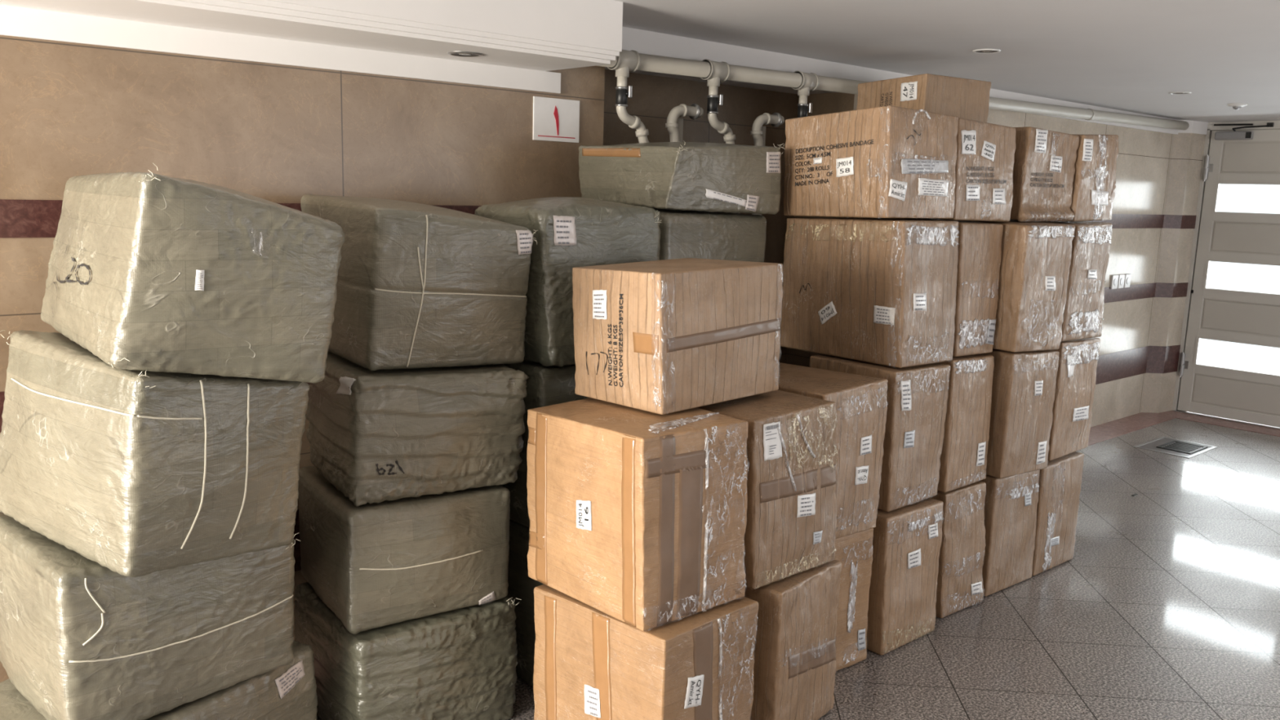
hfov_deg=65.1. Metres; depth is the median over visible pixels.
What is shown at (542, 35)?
ceiling
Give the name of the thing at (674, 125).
pipe
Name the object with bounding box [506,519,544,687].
bale
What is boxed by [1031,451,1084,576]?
carton
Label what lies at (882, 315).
print
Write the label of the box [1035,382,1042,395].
print
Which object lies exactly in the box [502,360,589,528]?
bale
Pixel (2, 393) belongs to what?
trim
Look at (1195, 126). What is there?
trim
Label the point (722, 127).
pipe
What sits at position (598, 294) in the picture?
print
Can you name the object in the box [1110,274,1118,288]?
wall socket
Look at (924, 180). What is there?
print
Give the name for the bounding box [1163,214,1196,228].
trim
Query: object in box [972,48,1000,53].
recessed light
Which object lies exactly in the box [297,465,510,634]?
bale
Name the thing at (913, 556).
label
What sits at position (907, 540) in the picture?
carton
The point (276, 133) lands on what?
wall
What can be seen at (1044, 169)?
carton
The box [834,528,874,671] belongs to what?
carton
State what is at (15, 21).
trim
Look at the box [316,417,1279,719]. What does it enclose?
floor
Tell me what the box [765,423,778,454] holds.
label
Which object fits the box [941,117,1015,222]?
carton
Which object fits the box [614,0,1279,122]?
ceiling
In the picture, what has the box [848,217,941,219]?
carton
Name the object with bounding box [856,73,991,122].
carton
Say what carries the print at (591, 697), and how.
attached to the carton at (590, 664)
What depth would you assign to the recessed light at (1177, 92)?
5.56 m
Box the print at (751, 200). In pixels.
[747,196,755,210]
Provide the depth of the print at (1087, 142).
4.10 m
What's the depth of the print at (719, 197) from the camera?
3.45 m
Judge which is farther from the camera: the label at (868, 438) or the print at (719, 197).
the print at (719, 197)
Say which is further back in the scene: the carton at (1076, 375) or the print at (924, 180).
the carton at (1076, 375)
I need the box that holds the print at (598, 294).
[593,293,604,317]
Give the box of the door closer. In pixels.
[1213,122,1274,140]
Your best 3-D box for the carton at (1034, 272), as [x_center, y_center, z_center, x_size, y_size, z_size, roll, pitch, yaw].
[1.454,-0.305,4.030,0.363,0.508,0.399,-6,13,-39]
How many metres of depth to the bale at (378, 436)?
2.75 m
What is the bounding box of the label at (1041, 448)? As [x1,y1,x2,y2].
[1037,444,1044,462]
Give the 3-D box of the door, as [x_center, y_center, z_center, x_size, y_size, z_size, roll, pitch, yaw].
[4.559,-0.593,7.335,0.075,2.138,0.989,-7,13,-41]
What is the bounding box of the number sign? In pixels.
[533,96,579,142]
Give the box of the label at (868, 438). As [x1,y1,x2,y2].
[862,438,870,454]
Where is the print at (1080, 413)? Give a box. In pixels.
[1075,408,1086,420]
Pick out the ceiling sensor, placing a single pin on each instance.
(1236, 106)
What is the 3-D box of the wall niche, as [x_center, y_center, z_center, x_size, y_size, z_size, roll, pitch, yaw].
[0.237,-0.331,4.898,2.070,2.210,0.500,-7,13,-41]
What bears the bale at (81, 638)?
on the bale at (284, 692)
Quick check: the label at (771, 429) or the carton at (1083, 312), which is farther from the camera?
the carton at (1083, 312)
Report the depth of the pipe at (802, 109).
4.51 m
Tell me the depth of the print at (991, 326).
3.83 m
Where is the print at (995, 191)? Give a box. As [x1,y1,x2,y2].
[995,191,1003,204]
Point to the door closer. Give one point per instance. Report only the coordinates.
(1248, 135)
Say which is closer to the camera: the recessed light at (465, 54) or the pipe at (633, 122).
the recessed light at (465, 54)
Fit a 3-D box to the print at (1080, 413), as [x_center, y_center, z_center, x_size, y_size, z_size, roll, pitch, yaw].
[1.929,0.238,4.386,0.110,0.053,0.002,-7,13,-42]
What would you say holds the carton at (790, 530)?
on the carton at (794, 652)
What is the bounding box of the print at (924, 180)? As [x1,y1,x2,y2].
[922,180,944,195]
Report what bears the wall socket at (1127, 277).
attached to the wall at (1144, 159)
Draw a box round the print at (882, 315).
[875,308,890,324]
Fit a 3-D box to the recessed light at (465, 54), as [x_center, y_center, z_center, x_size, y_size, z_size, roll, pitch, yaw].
[-0.564,-0.986,3.236,0.114,0.004,0.114,-7,13,-41]
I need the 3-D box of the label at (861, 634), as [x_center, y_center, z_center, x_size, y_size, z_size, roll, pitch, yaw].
[0.765,0.969,3.459,0.029,0.062,0.005,-6,12,-38]
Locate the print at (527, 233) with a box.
[520,232,532,253]
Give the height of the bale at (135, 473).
0.494 m
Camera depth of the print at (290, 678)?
2.63 m
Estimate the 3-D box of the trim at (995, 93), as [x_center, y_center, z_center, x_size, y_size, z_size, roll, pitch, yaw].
[2.588,-1.555,6.213,3.700,0.102,0.030,-7,13,-41]
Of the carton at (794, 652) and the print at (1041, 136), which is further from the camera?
the print at (1041, 136)
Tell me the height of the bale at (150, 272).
0.478 m
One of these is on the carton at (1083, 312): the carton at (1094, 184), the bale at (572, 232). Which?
the carton at (1094, 184)
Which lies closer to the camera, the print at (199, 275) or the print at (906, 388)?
the print at (199, 275)
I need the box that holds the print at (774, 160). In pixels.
[768,155,779,171]
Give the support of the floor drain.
on the floor
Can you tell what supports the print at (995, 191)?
attached to the carton at (985, 151)
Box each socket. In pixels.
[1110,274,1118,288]
[1116,274,1124,288]
[1123,273,1131,288]
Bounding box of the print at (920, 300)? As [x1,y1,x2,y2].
[915,295,925,310]
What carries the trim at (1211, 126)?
attached to the wall
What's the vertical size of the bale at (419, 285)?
0.470 m
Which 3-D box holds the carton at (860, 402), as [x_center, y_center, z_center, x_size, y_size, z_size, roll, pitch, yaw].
[0.518,0.295,3.405,0.360,0.510,0.520,-7,13,-42]
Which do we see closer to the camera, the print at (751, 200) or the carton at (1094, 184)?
the print at (751, 200)
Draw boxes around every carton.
[526,397,749,631]
[533,584,758,719]
[572,257,783,414]
[697,390,838,589]
[744,560,841,719]
[777,362,888,538]
[779,217,959,368]
[783,105,958,218]
[809,354,950,511]
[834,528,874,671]
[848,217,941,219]
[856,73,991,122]
[866,497,943,655]
[876,217,1003,356]
[929,480,986,617]
[937,353,994,492]
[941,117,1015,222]
[950,219,1075,352]
[980,469,1039,596]
[982,348,1058,478]
[1009,126,1079,222]
[1009,219,1112,341]
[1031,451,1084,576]
[1048,337,1100,461]
[1070,133,1119,221]
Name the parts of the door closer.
slide rail, closer arm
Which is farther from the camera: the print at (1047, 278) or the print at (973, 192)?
the print at (1047, 278)
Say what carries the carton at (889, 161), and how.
on the carton at (882, 291)
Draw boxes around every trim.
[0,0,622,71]
[0,4,560,93]
[0,199,481,237]
[0,382,309,432]
[293,509,301,571]
[604,26,884,93]
[883,71,1179,134]
[1088,410,1279,445]
[1090,213,1164,228]
[1095,346,1148,384]
[1103,282,1156,302]
[1146,344,1180,373]
[1155,282,1187,297]
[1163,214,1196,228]
[1172,120,1279,410]
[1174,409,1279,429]
[1177,120,1208,134]
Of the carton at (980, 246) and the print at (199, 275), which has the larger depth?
the carton at (980, 246)
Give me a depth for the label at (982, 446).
3.88 m
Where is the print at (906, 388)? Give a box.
[902,384,911,408]
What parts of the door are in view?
panel, panel, panel, panel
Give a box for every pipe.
[595,49,1189,129]
[615,75,649,142]
[665,103,703,142]
[706,85,739,213]
[750,112,784,215]
[797,94,812,117]
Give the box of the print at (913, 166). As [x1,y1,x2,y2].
[907,160,938,173]
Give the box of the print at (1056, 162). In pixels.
[1052,157,1061,171]
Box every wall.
[0,35,604,682]
[846,93,1173,426]
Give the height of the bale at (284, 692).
0.361 m
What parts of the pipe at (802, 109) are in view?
valve handle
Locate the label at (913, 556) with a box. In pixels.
[910,552,918,568]
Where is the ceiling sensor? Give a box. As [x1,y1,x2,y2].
[1226,102,1248,110]
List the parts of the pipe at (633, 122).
valve handle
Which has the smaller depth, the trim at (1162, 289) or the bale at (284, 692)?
the bale at (284, 692)
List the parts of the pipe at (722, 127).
valve handle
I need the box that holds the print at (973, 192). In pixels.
[968,186,978,199]
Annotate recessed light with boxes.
[447,51,483,57]
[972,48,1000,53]
[1168,91,1191,94]
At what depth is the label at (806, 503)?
2.89 m
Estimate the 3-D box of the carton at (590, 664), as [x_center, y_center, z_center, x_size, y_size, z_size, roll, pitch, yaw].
[0.007,0.886,2.787,0.501,0.510,0.400,10,13,41]
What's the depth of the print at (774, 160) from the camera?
3.56 m
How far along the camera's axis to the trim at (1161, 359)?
7.71 m
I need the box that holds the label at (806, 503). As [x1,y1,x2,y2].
[800,497,813,515]
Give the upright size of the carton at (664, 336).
0.380 m
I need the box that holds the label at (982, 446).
[977,445,984,465]
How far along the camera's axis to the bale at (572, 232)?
3.00 m
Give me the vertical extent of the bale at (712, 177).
0.251 m
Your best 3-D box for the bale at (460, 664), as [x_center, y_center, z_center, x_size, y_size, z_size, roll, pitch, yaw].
[-0.718,0.877,3.068,0.546,0.392,0.546,-6,12,-38]
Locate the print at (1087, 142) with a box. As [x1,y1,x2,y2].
[1084,142,1092,159]
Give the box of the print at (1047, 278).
[1047,278,1053,290]
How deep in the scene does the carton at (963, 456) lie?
3.78 m
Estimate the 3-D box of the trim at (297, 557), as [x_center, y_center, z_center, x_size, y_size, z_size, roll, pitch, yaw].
[-2.336,0.738,2.266,5.730,0.210,0.013,-7,13,-41]
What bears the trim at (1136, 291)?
attached to the wall at (1144, 159)
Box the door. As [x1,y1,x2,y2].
[1177,128,1279,427]
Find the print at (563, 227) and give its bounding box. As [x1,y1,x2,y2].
[556,220,571,244]
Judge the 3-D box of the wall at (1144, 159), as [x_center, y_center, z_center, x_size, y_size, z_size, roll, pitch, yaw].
[2.511,-0.529,6.456,3.720,2.210,0.150,-7,13,-41]
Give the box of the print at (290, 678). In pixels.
[279,667,302,695]
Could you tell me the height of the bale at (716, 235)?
0.485 m
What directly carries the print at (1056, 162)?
on the carton at (1044, 169)
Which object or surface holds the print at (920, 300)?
attached to the carton at (882, 291)
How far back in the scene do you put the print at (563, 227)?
2.95 m
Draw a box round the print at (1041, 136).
[1036,132,1046,151]
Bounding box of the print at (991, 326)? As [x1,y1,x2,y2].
[987,323,995,343]
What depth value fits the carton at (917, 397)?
3.52 m
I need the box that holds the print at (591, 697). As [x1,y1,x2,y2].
[586,689,597,715]
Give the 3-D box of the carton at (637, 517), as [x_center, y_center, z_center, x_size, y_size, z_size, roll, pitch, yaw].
[-0.011,0.384,2.727,0.398,0.508,0.495,-7,13,-42]
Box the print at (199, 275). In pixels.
[196,272,203,288]
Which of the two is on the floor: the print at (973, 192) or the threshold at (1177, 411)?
the threshold at (1177, 411)
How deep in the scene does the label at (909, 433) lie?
3.49 m
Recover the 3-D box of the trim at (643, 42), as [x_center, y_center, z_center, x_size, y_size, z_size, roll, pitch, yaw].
[0.292,-1.341,4.529,1.990,0.092,0.520,-7,13,-41]
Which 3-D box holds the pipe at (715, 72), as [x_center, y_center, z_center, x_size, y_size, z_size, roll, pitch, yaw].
[1.839,-1.401,5.496,5.651,0.183,0.121,-7,13,-41]
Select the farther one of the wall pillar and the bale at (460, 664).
the wall pillar
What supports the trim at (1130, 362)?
attached to the wall at (1144, 159)
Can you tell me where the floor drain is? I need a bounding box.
[1133,436,1217,458]
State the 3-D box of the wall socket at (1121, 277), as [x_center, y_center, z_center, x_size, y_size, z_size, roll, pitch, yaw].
[3.435,-0.562,7.165,0.090,0.100,0.017,-7,13,-41]
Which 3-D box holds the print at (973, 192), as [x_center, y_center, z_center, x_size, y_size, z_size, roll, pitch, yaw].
[1.211,-0.605,3.646,0.071,0.048,0.002,-6,12,-38]
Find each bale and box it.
[0,329,310,577]
[0,511,300,719]
[0,640,317,719]
[40,164,344,382]
[293,582,521,719]
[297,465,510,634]
[300,194,537,370]
[305,351,529,506]
[474,196,662,366]
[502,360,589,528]
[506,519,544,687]
[578,140,785,214]
[648,207,766,262]
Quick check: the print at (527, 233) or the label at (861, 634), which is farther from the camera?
the label at (861, 634)
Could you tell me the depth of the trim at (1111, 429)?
7.37 m
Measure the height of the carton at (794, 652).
0.498 m
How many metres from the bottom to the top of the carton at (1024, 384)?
0.514 m
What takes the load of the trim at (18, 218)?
attached to the wall at (276, 133)
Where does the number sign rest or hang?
attached to the wall at (276, 133)
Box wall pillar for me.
[1142,133,1205,413]
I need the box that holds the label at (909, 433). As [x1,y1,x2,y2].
[905,433,913,447]
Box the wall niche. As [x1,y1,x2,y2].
[603,69,854,367]
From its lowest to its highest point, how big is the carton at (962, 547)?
0.505 m
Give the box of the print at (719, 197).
[713,191,742,204]
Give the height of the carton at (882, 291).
0.505 m
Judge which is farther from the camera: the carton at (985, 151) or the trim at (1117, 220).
the trim at (1117, 220)
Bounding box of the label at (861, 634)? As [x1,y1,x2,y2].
[858,631,864,649]

